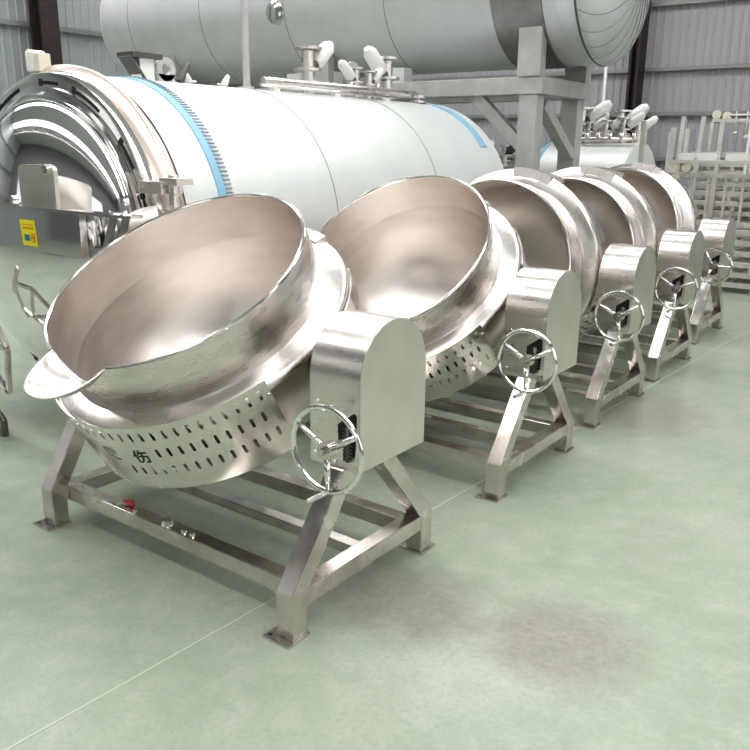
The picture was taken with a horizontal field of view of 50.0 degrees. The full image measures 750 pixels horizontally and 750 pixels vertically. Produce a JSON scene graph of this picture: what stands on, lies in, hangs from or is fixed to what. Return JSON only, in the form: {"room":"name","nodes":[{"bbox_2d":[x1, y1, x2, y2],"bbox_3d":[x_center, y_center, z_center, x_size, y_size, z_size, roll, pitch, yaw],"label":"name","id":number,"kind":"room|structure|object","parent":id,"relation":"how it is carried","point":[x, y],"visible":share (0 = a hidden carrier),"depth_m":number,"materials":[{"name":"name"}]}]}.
{"room":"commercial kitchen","nodes":[
{"label":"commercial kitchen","id":0,"kind":"room"},
{"bbox_2d":[27,0,62,64],"bbox_3d":[-6.790,-6.596,16.678,0.500,7.600,0.480,12,19,35],"label":"trim","id":1,"kind":"structure","parent":0,"point":[43,14],"depth_m":16.45,"materials":[{"name":"paint"}]},
{"bbox_2d":[0,0,254,97],"bbox_3d":[-9.542,-5.804,13.802,0.019,7.600,21.071,12,19,35],"label":"wall","id":2,"kind":"structure","parent":0,"point":[91,52],"depth_m":17.34,"materials":[{"name":"grey metal"}]},
{"bbox_2d":[0,18,102,37],"bbox_3d":[-9.460,-6.379,13.560,0.110,0.100,20.900,12,19,35],"label":"trim","id":3,"kind":"structure","parent":2,"relation":"attached to","point":[9,22],"depth_m":17.18,"materials":[{"name":"grey"}]},
{"bbox_2d":[0,268,749,749],"bbox_3d":[-1.334,-0.432,9.106,20.600,0.001,21.100,12,19,35],"label":"floor","id":4,"kind":"structure","parent":0,"point":[602,603],"depth_m":3.81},
{"bbox_2d":[0,410,8,436],"bbox_3d":[-2.833,0.299,5.904,0.445,0.320,0.200,12,19,35],"label":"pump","id":5,"kind":"object","parent":4,"relation":"on","point":[4,431],"visible":1,"depth_m":5.79,"materials":[{"name":"grey metal"}]},
{"bbox_2d":[23,193,435,649],"bbox_3d":[-0.771,0.028,4.171,2.293,1.832,1.803,12,19,35],"label":"kettle","id":6,"kind":"object","parent":4,"relation":"on","point":[199,341],"depth_m":3.87,"materials":[{"name":"silver metal"}]},
{"bbox_2d":[161,517,172,527],"bbox_3d":[-1.061,0.751,4.103,0.064,0.029,0.064,12,19,35],"label":"pipe fitting","id":7,"kind":"object","parent":6,"relation":"on","point":[166,522],"visible":1,"depth_m":4.08,"materials":[{"name":"silver metal"}]},
{"bbox_2d":[23,193,358,487],"bbox_3d":[-0.956,-0.217,4.245,1.830,1.409,1.804,12,19,35],"label":"bowl","id":8,"kind":"object","parent":6,"relation":"on","point":[190,339],"depth_m":3.98,"materials":[{"name":"silver metal"}]},
{"bbox_2d":[0,51,503,393],"bbox_3d":[-0.854,-1.524,7.873,2.876,2.786,6.091,12,19,35],"label":"tank","id":9,"kind":"object","parent":4,"relation":"on","point":[88,157],"visible":0.54,"depth_m":5.86,"materials":[{"name":"grey metal"}]},
{"bbox_2d":[22,223,34,242],"bbox_3d":[-2.338,-0.958,5.428,0.140,0.121,0.001,12,19,35],"label":"print","id":10,"kind":"object","parent":9,"relation":"attached to","point":[27,237],"depth_m":5.43},
{"bbox_2d":[25,49,50,72],"bbox_3d":[-2.517,-2.348,6.012,0.170,0.158,0.130,12,19,35],"label":"parcel","id":11,"kind":"object","parent":9,"relation":"on","point":[36,60],"visible":0.82,"depth_m":5.97,"materials":[{"name":"white"}]},
{"bbox_2d":[239,0,253,88],"bbox_3d":[-1.167,-3.876,7.056,0.140,2.600,0.140,12,19,35],"label":"vertical pole","id":12,"kind":"object","parent":9,"relation":"on","point":[243,3],"visible":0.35,"depth_m":7.28,"materials":[{"name":"metal"}]},
{"bbox_2d":[294,41,333,93],"bbox_3d":[-0.595,-3.092,8.099,0.283,0.552,0.522,12,19,35],"label":"angle valve","id":13,"kind":"object","parent":9,"relation":"on","point":[314,58],"visible":0.81,"depth_m":7.98,"materials":[{"name":"silver metal"}]},
{"bbox_2d":[260,76,425,102],"bbox_3d":[-0.265,-2.923,8.306,0.233,0.164,2.800,12,19,35],"label":"pipe","id":14,"kind":"object","parent":9,"relation":"on","point":[274,84],"visible":0.93,"depth_m":8.09,"materials":[{"name":"silver metal"}]},
{"bbox_2d":[338,59,363,97],"bbox_3d":[-0.260,-3.110,8.479,0.197,0.384,0.363,12,19,35],"label":"angle valve","id":15,"kind":"object","parent":9,"relation":"on","point":[351,74],"visible":0.73,"depth_m":8.42,"materials":[{"name":"silver metal"}]},
{"bbox_2d":[346,61,359,80],"bbox_3d":[-0.244,-3.212,8.700,0.040,0.340,0.240,12,19,35],"label":"flange","id":16,"kind":"object","parent":9,"relation":"on","point":[352,63],"visible":0.16,"depth_m":8.66,"materials":[{"name":"paint"}]},
{"bbox_2d":[360,67,383,98],"bbox_3d":[-0.021,-3.187,8.793,0.187,0.365,0.345,12,19,35],"label":"angle valve","id":17,"kind":"object","parent":9,"relation":"on","point":[372,77],"visible":0.76,"depth_m":8.71,"materials":[{"name":"silver metal"}]},
{"bbox_2d":[364,46,399,100],"bbox_3d":[0.057,-3.337,8.946,0.293,0.571,0.540,12,19,35],"label":"angle valve","id":18,"kind":"object","parent":9,"relation":"on","point":[372,57],"visible":0.66,"depth_m":8.86,"materials":[{"name":"silver metal"}]},
{"bbox_2d":[5,396,631,749],"bbox_3d":[0.304,0.818,4.777,0.009,0.003,6.609,13,20,38],"label":"trim","id":19,"kind":"structure","parent":4,"relation":"on","point":[194,643],"depth_m":3.36,"materials":[{"name":"grey"}]},
{"bbox_2d":[162,26,592,170],"bbox_3d":[-1.126,-3.291,12.767,8.750,3.496,1.550,12,19,35],"label":"stand","id":20,"kind":"object","parent":4,"relation":"on","point":[533,90],"visible":0.3,"depth_m":9.96,"materials":[{"name":"paint"}]},
{"bbox_2d":[287,71,342,83],"bbox_3d":[-0.871,-4.259,11.600,0.900,0.200,0.220,12,19,35],"label":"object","id":21,"kind":"object","parent":20,"relation":"on","point":[338,76],"visible":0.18,"depth_m":11.40,"materials":[{"name":"white metal"}]},
{"bbox_2d":[100,0,649,84],"bbox_3d":[-0.539,-5.400,11.754,9.174,2.040,2.059,12,19,35],"label":"storage tank","id":22,"kind":"object","parent":20,"relation":"on","point":[427,36],"visible":0.82,"depth_m":10.62,"materials":[{"name":"grey metal"}]},
{"bbox_2d":[377,67,411,82],"bbox_3d":[0.239,-4.024,10.814,0.500,0.200,0.220,12,19,35],"label":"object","id":23,"kind":"object","parent":20,"relation":"on","point":[405,74],"visible":0.29,"depth_m":10.65,"materials":[{"name":"white metal"}]},
{"bbox_2d":[307,175,580,503],"bbox_3d":[0.381,-0.411,5.647,2.285,1.890,1.696,12,19,35],"label":"kettle","id":24,"kind":"object","parent":4,"relation":"on","point":[429,251],"visible":0.67,"depth_m":5.44,"materials":[{"name":"silver metal"}]},
{"bbox_2d":[318,175,527,401],"bbox_3d":[0.205,-0.612,5.727,1.830,1.556,1.696,12,19,35],"label":"bowl","id":25,"kind":"object","parent":24,"relation":"on","point":[429,251],"depth_m":6.02,"materials":[{"name":"silver metal"}]},
{"bbox_2d":[457,167,655,429],"bbox_3d":[1.391,-0.816,7.026,2.289,1.933,1.439,12,19,35],"label":"kettle","id":26,"kind":"object","parent":4,"relation":"on","point":[556,230],"visible":0.39,"depth_m":6.57,"materials":[{"name":"silver metal"}]},
{"bbox_2d":[468,167,605,371],"bbox_3d":[1.292,-0.966,7.174,1.830,1.728,1.262,12,19,35],"label":"bowl","id":27,"kind":"object","parent":26,"relation":"on","point":[556,230],"depth_m":6.78,"materials":[{"name":"silver metal"}]},
{"bbox_2d":[539,142,655,172],"bbox_3d":[3.276,-2.554,12.725,1.730,2.188,1.816,12,19,35],"label":"tank","id":28,"kind":"object","parent":4,"relation":"on","point":[610,154],"visible":0.08,"depth_m":11.90,"materials":[{"name":"metal"}]},
{"bbox_2d":[550,133,636,141],"bbox_3d":[3.262,-3.564,12.069,1.350,0.130,0.070,12,19,35],"label":"pipe","id":29,"kind":"object","parent":28,"relation":"on","point":[598,138],"visible":0.68,"depth_m":11.88,"materials":[{"name":"silver metal"}]},
{"bbox_2d":[582,117,606,142],"bbox_3d":[3.327,-3.711,12.194,0.354,0.374,0.192,13,20,36],"label":"angle valve","id":30,"kind":"object","parent":28,"relation":"on","point":[591,127],"visible":0.88,"depth_m":12.14,"materials":[{"name":"silver metal"}]},
{"bbox_2d":[581,100,612,141],"bbox_3d":[3.320,-3.888,12.347,0.597,0.632,0.324,5,16,14],"label":"angle valve","id":31,"kind":"object","parent":28,"relation":"on","point":[595,113],"visible":0.5,"depth_m":12.23,"materials":[{"name":"silver metal"}]},
{"bbox_2d":[591,126,602,141],"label":"angle valve","id":32,"kind":"object","parent":28,"relation":"on","point":[593,133],"depth_m":12.52,"materials":[{"name":"silver metal"}]},
{"bbox_2d":[601,112,609,119],"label":"angle valve","id":33,"kind":"object","parent":28,"relation":"on","point":[606,115],"depth_m":12.22,"materials":[{"name":"silver metal"}]},
{"bbox_2d":[599,116,624,142],"bbox_3d":[3.563,-3.691,12.090,0.376,0.398,0.204,7,17,20],"label":"angle valve","id":34,"kind":"object","parent":28,"relation":"on","point":[608,127],"visible":0.83,"depth_m":12.05,"materials":[{"name":"silver metal"}]},
{"bbox_2d":[615,112,645,142],"bbox_3d":[3.795,-3.676,11.960,0.420,0.445,0.228,10,19,31],"label":"angle valve","id":35,"kind":"object","parent":28,"relation":"on","point":[626,124],"visible":0.9,"depth_m":11.90,"materials":[{"name":"silver metal"}]},
{"bbox_2d":[612,103,649,134],"bbox_3d":[3.886,-3.842,12.292,0.553,0.585,0.300,7,17,20],"label":"angle valve","id":36,"kind":"object","parent":28,"relation":"on","point":[644,108],"visible":0.44,"depth_m":12.16,"materials":[{"name":"silver metal"}]},
{"bbox_2d":[631,116,658,142],"bbox_3d":[4.011,-3.652,11.972,0.376,0.398,0.204,3,16,9],"label":"angle valve","id":37,"kind":"object","parent":28,"relation":"on","point":[651,121],"visible":0.51,"depth_m":11.91,"materials":[{"name":"silver metal"}]},
{"bbox_2d":[599,66,607,141],"bbox_3d":[4.019,-4.113,14.368,0.120,4.300,0.120,12,19,35],"label":"pole","id":38,"kind":"object","parent":4,"relation":"on","point":[605,68],"visible":0.02,"depth_m":14.07,"materials":[{"name":"metal"}]},
{"bbox_2d":[551,165,703,382],"bbox_3d":[2.288,-1.157,8.262,2.289,1.927,1.419,12,19,35],"label":"kettle","id":39,"kind":"object","parent":4,"relation":"on","point":[625,215],"visible":0.37,"depth_m":7.75,"materials":[{"name":"silver metal"}]},
{"bbox_2d":[551,165,660,328],"bbox_3d":[2.209,-1.293,8.422,1.830,1.754,1.205,12,19,35],"label":"bowl","id":40,"kind":"object","parent":39,"relation":"on","point":[625,215],"depth_m":7.90,"materials":[{"name":"silver metal"}]},
{"bbox_2d":[638,123,647,162],"bbox_3d":[3.631,-2.235,11.187,0.100,2.416,0.070,12,19,35],"label":"post","id":41,"kind":"object","parent":4,"relation":"on","point":[643,136],"visible":0.22,"depth_m":10.90,"materials":[{"name":"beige metal"}]},
{"bbox_2d":[665,132,670,173],"bbox_3d":[4.794,-2.811,13.360,0.100,2.356,0.070,12,19,35],"label":"post","id":42,"kind":"object","parent":4,"relation":"on","point":[667,163],"visible":0.13,"depth_m":13.13,"materials":[{"name":"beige metal"}]},
{"bbox_2d":[610,162,735,345],"bbox_3d":[3.238,-1.561,9.701,2.290,1.935,1.414,12,19,35],"label":"kettle","id":43,"kind":"object","parent":4,"relation":"on","point":[675,206],"visible":0.23,"depth_m":9.24,"materials":[{"name":"silver metal"}]},
{"bbox_2d":[610,162,698,263],"bbox_3d":[3.107,-1.709,9.810,1.830,1.712,1.338,12,19,35],"label":"bowl","id":44,"kind":"object","parent":43,"relation":"on","point":[675,206],"depth_m":9.48,"materials":[{"name":"silver metal"}]},
{"bbox_2d":[675,116,686,180],"bbox_3d":[5.131,-3.076,13.828,0.100,2.616,0.070,14,21,34],"label":"post","id":45,"kind":"object","parent":4,"relation":"on","point":[684,118],"visible":0.18,"depth_m":13.53,"materials":[{"name":"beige metal"}]},
{"bbox_2d":[643,329,749,389],"bbox_3d":[5.045,-0.717,10.329,0.009,0.003,8.311,13,20,38],"label":"trim","id":46,"kind":"structure","parent":4,"relation":"on","point":[749,329],"depth_m":8.23,"materials":[{"name":"grey"}]},
{"bbox_2d":[692,116,706,198],"bbox_3d":[5.371,-3.018,13.635,0.174,2.616,0.070,12,19,35],"label":"post","id":47,"kind":"object","parent":4,"relation":"on","point":[703,118],"visible":0.23,"depth_m":13.36,"materials":[{"name":"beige metal"}]},
{"bbox_2d":[707,120,725,216],"bbox_3d":[5.639,-2.933,13.453,0.100,2.556,0.070,13,20,34],"label":"post","id":48,"kind":"object","parent":4,"relation":"on","point":[722,122],"visible":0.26,"depth_m":13.29,"materials":[{"name":"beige metal"}]},
{"bbox_2d":[700,271,749,294],"bbox_3d":[6.020,-1.414,12.524,2.900,0.155,1.290,12,19,35],"label":"frame","id":49,"kind":"object","parent":4,"relation":"on","point":[732,283],"visible":0.1,"depth_m":12.18,"materials":[{"name":"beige metal"}]},
{"bbox_2d":[725,268,749,278],"bbox_3d":[6.036,-1.551,12.430,2.900,0.155,1.290,12,19,35],"label":"frame","id":50,"kind":"object","parent":49,"relation":"on","point":[737,273],"visible":0.03,"depth_m":12.08,"materials":[{"name":"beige metal"}]},
{"bbox_2d":[732,256,749,273],"bbox_3d":[5.953,-1.713,12.416,2.900,0.155,1.290,12,19,35],"label":"frame","id":51,"kind":"object","parent":50,"relation":"on","point":[736,264],"visible":0.06,"depth_m":12.01,"materials":[{"name":"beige metal"}]},
{"bbox_2d":[733,246,749,257],"bbox_3d":[6.014,-1.866,12.379,2.900,0.155,1.290,12,19,35],"label":"frame","id":52,"kind":"object","parent":51,"relation":"on","point":[739,252],"visible":0.03,"depth_m":12.03,"materials":[{"name":"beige metal"}]},
{"bbox_2d":[734,235,749,246],"bbox_3d":[6.058,-2.014,12.323,2.900,0.155,1.290,12,19,35],"label":"frame","id":53,"kind":"object","parent":52,"relation":"on","point":[744,241],"visible":0.05,"depth_m":12.01,"materials":[{"name":"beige metal"}]},
{"bbox_2d":[695,220,749,235],"bbox_3d":[5.964,-2.171,12.295,2.900,0.155,1.290,12,19,35],"label":"frame","id":54,"kind":"object","parent":53,"relation":"on","point":[739,231],"visible":0.02,"depth_m":11.93,"materials":[{"name":"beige metal"}]},
{"bbox_2d":[671,172,749,227],"bbox_3d":[5.260,-2.702,12.400,1.300,0.780,0.662,12,19,35],"label":"frame","id":55,"kind":"object","parent":54,"relation":"on","point":[678,175],"visible":0.54,"depth_m":12.17,"materials":[{"name":"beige metal"}]},
{"bbox_2d":[668,127,749,173],"bbox_3d":[5.214,-3.382,12.131,1.300,0.662,0.780,12,19,35],"label":"frame","id":56,"kind":"object","parent":55,"relation":"on","point":[673,167],"visible":0.85,"depth_m":12.17,"materials":[{"name":"silver metal"}]},
{"bbox_2d":[679,153,695,159],"bbox_3d":[4.725,-3.307,12.166,0.240,0.100,0.100,12,19,35],"label":"tube","id":57,"kind":"object","parent":56,"relation":"on","point":[682,156],"visible":0.99,"depth_m":12.12,"materials":[{"name":"white metal"}]},
{"bbox_2d":[698,153,717,159],"bbox_3d":[4.967,-3.255,11.995,0.280,0.100,0.100,12,19,35],"label":"tube","id":58,"kind":"object","parent":56,"relation":"on","point":[701,156],"visible":0.99,"depth_m":11.95,"materials":[{"name":"white metal"}]},
{"bbox_2d":[725,154,749,160],"bbox_3d":[5.320,-3.180,11.745,0.380,0.100,0.100,12,19,35],"label":"tube","id":59,"kind":"object","parent":56,"relation":"on","point":[729,157],"visible":1,"depth_m":11.71,"materials":[{"name":"white metal"}]},
{"bbox_2d":[729,111,749,278],"bbox_3d":[6.194,-2.884,13.067,1.120,2.688,0.067,12,19,35],"label":"hook rail","id":60,"kind":"object","parent":4,"relation":"on","point":[745,136],"visible":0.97,"depth_m":12.96,"materials":[{"name":"white metal"}]},
{"bbox_3d":[0.947,-2.731,14.010,3.100,1.780,0.600,12,19,35],"label":"rack","id":61,"kind":"object","parent":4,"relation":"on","visible":0},
{"bbox_2d":[498,145,515,166],"bbox_3d":[2.153,-3.537,12.855,0.392,0.415,0.213,13,20,37],"label":"angle valve","id":62,"kind":"object","parent":61,"relation":"on","point":[506,151],"visible":0.73,"depth_m":12.85,"materials":[{"name":"silver metal"}]},
{"bbox_3d":[6.845,-1.767,13.791,2.900,0.155,1.290,12,19,35],"label":"frame","id":63,"kind":"object","parent":4,"relation":"on","visible":0},
{"bbox_2d":[738,258,749,262],"bbox_3d":[6.906,-1.921,13.760,2.900,0.155,1.290,12,19,35],"label":"frame","id":64,"kind":"object","parent":63,"relation":"on","point":[743,260],"visible":0.03,"depth_m":13.47,"materials":[{"name":"silver metal"}]},
{"bbox_3d":[6.833,-2.086,13.759,2.900,0.155,1.290,12,19,35],"label":"frame","id":65,"kind":"object","parent":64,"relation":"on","visible":0},
{"bbox_3d":[6.847,-2.221,13.656,2.900,0.155,1.290,12,19,35],"label":"frame","id":66,"kind":"object","parent":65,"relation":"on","visible":0},
{"bbox_3d":[6.891,-2.371,13.605,2.900,0.155,1.290,12,19,35],"label":"frame","id":67,"kind":"object","parent":66,"relation":"on","visible":0},
{"bbox_2d":[695,214,749,222],"bbox_3d":[6.846,-2.545,13.641,2.900,0.155,1.290,12,19,35],"label":"frame","id":68,"kind":"object","parent":67,"relation":"on","point":[743,219],"visible":0.27,"depth_m":14.45,"materials":[{"name":"silver metal"}]},
{"bbox_2d":[697,205,749,217],"bbox_3d":[6.869,-2.683,13.547,2.900,0.155,1.290,12,19,35],"label":"frame","id":69,"kind":"object","parent":68,"relation":"on","point":[745,212],"visible":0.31,"depth_m":13.64,"materials":[{"name":"silver metal"}]},
{"bbox_2d":[694,196,749,210],"bbox_3d":[6.883,-2.822,13.459,2.900,0.155,1.290,12,19,35],"label":"frame","id":70,"kind":"object","parent":69,"relation":"on","point":[734,202],"visible":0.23,"depth_m":13.56,"materials":[{"name":"silver metal"}]},
{"bbox_2d":[695,187,749,200],"bbox_3d":[6.837,-2.996,13.493,2.900,0.155,1.290,12,19,35],"label":"frame","id":71,"kind":"object","parent":70,"relation":"on","point":[701,191],"visible":0.59,"depth_m":13.56,"materials":[{"name":"silver metal"}]},
{"bbox_2d":[687,179,749,190],"bbox_3d":[6.891,-3.144,13.438,2.900,0.155,1.290,12,19,35],"label":"frame","id":72,"kind":"object","parent":71,"relation":"on","point":[720,182],"visible":0.55,"depth_m":13.47,"materials":[{"name":"silver metal"}]},
{"bbox_2d":[690,170,749,181],"bbox_3d":[6.896,-3.281,13.341,2.900,0.155,1.290,12,19,35],"label":"frame","id":73,"kind":"object","parent":72,"relation":"on","point":[726,172],"visible":0.48,"depth_m":13.45,"materials":[{"name":"silver metal"}]},
{"bbox_2d":[690,164,749,171],"bbox_3d":[6.822,-3.446,13.339,2.900,0.155,1.290,12,19,35],"label":"frame","id":74,"kind":"object","parent":73,"relation":"on","point":[732,167],"visible":0.38,"depth_m":13.29,"materials":[{"name":"silver metal"}]},
{"bbox_2d":[691,152,749,156],"bbox_3d":[6.891,-3.599,13.302,2.900,0.155,1.290,12,19,35],"label":"frame","id":75,"kind":"object","parent":74,"relation":"on","point":[723,154],"visible":0.31,"depth_m":13.29,"materials":[{"name":"silver metal"}]},
{"bbox_2d":[707,110,749,150],"bbox_3d":[6.383,-4.087,13.466,1.300,0.662,0.780,12,19,35],"label":"frame","id":76,"kind":"object","parent":75,"relation":"on","point":[716,114],"visible":0.72,"depth_m":13.51,"materials":[{"name":"silver metal"}]},
{"bbox_2d":[255,0,749,259],"bbox_3d":[4.694,-6.375,16.308,20.134,7.600,0.019,12,19,35],"label":"wall","id":77,"kind":"structure","parent":0,"point":[712,33],"depth_m":15.51,"materials":[{"name":"grey metal"}]},
{"bbox_2d":[254,63,749,88],"bbox_3d":[4.695,-6.133,16.264,19.800,0.070,0.090,12,19,35],"label":"trim","id":78,"kind":"structure","parent":77,"relation":"attached to","point":[740,65],"depth_m":16.09,"materials":[{"name":"grey"}]},
{"bbox_2d":[465,111,749,118],"bbox_3d":[4.687,-5.335,16.491,19.800,0.070,0.090,12,19,35],"label":"trim","id":79,"kind":"structure","parent":77,"relation":"attached to","point":[700,113],"depth_m":15.70,"materials":[{"name":"grey"}]},
{"bbox_2d":[499,155,724,160],"bbox_3d":[4.678,-4.518,16.724,19.800,0.070,0.090,12,19,35],"label":"trim","id":80,"kind":"structure","parent":77,"relation":"attached to","point":[511,156],"depth_m":15.99,"materials":[{"name":"grey metal"}]},
{"bbox_2d":[624,0,650,135],"bbox_3d":[5.090,-6.164,15.584,0.280,7.600,0.440,12,19,35],"label":"trim","id":81,"kind":"structure","parent":77,"relation":"attached to","point":[637,56],"depth_m":15.58,"materials":[{"name":"paint"}]},
{"bbox_2d":[651,0,731,7],"bbox_3d":[4.706,-7.258,15.943,19.800,0.070,0.090,12,19,35],"label":"trim","id":82,"kind":"structure","parent":77,"relation":"attached to","point":[680,2],"depth_m":15.15,"materials":[{"name":"grey"}]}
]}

